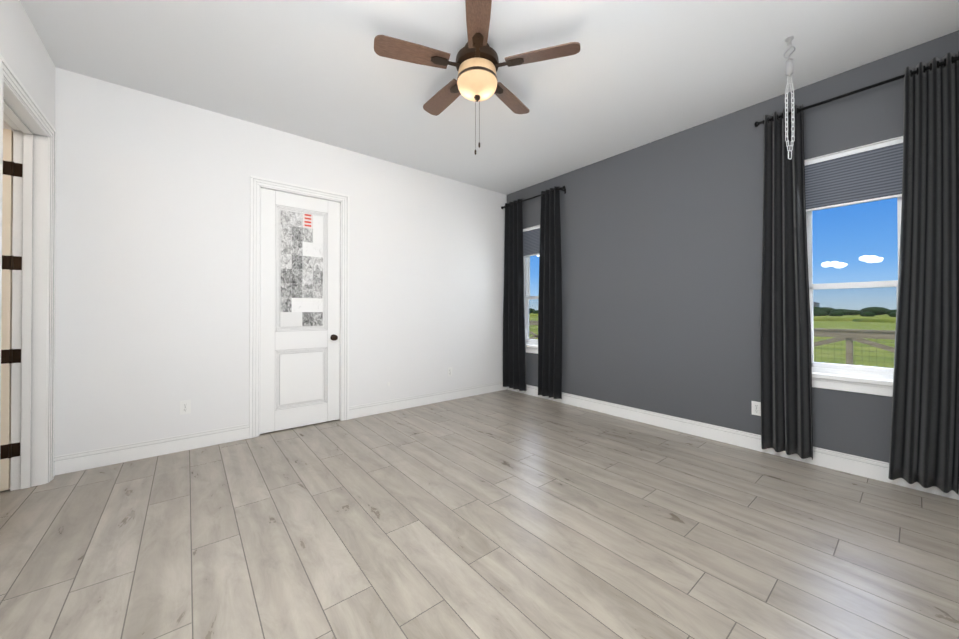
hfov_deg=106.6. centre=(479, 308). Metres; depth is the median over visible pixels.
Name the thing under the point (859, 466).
baseboard
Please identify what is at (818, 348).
wire
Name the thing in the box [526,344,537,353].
window sill
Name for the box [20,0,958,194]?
ceiling
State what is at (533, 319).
screen
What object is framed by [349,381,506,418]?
baseboard
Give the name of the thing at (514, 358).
window curtain
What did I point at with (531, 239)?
shade
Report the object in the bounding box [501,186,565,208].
rod
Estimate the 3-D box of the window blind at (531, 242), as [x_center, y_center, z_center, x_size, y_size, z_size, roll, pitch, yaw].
[0.834,-0.338,5.031,0.103,1.626,0.564,0,0,-39]
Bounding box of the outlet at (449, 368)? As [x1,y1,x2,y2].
[448,367,451,375]
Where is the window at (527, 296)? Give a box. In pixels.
[524,256,538,344]
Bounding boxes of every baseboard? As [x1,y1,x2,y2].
[54,424,248,474]
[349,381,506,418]
[507,385,958,499]
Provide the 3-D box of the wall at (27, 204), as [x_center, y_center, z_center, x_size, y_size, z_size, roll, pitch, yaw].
[-1.910,-0.287,1.043,0.191,2.950,4.752,0,0,-39]
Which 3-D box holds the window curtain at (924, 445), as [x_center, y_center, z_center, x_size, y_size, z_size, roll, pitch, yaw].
[2.850,-0.225,2.297,0.100,2.712,0.306,0,0,-39]
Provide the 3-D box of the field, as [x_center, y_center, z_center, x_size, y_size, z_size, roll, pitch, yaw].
[138.767,2.786,165.047,415.986,0.200,580.000,0,0,-39]
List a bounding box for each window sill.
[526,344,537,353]
[812,372,892,396]
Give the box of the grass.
[529,314,895,322]
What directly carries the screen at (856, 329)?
attached to the window at (861, 371)
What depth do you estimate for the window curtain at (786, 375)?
2.81 m
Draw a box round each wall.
[0,0,55,490]
[54,67,506,455]
[507,30,958,462]
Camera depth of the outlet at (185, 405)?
3.04 m
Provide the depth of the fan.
2.29 m
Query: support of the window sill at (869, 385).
attached to the wall at (661, 248)
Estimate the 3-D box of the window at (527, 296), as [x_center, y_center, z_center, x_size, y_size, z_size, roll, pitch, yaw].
[0.862,-0.318,5.054,0.070,1.664,0.568,0,0,-39]
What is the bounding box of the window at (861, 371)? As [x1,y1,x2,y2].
[806,197,901,379]
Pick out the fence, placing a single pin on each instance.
(882, 333)
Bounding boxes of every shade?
[523,228,539,255]
[805,143,902,209]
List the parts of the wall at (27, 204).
hall door open, hall jamb trim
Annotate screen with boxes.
[529,299,537,339]
[813,288,896,367]
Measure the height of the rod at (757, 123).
0.067 m
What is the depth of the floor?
1.84 m
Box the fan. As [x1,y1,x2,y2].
[374,0,579,154]
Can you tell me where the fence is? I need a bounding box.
[529,320,894,364]
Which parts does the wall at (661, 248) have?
plate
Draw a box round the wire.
[530,325,894,367]
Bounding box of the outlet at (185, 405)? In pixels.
[180,400,190,414]
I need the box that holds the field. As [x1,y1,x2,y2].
[529,313,895,367]
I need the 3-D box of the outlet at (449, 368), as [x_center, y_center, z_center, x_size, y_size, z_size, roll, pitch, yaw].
[-0.392,0.837,4.758,0.072,0.116,0.008,0,0,-39]
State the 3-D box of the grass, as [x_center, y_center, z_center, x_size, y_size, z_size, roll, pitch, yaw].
[36.315,2.322,108.053,26.976,1.440,232.928,0,0,-34]
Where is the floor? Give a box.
[0,389,958,638]
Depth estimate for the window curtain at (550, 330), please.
4.63 m
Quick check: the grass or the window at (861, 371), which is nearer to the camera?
the window at (861, 371)
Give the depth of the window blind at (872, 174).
2.62 m
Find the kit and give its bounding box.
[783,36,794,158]
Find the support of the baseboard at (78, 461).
attached to the wall at (214, 270)
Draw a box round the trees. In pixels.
[529,306,896,316]
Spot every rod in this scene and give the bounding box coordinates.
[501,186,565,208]
[754,56,958,126]
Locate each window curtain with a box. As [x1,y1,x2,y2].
[503,199,526,390]
[538,186,561,398]
[760,104,812,459]
[888,52,958,494]
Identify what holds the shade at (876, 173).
attached to the window blind at (872, 174)
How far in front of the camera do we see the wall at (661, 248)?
3.42 m
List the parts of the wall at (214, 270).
closet casing trim, closet door, closet jamb trim, closet door knob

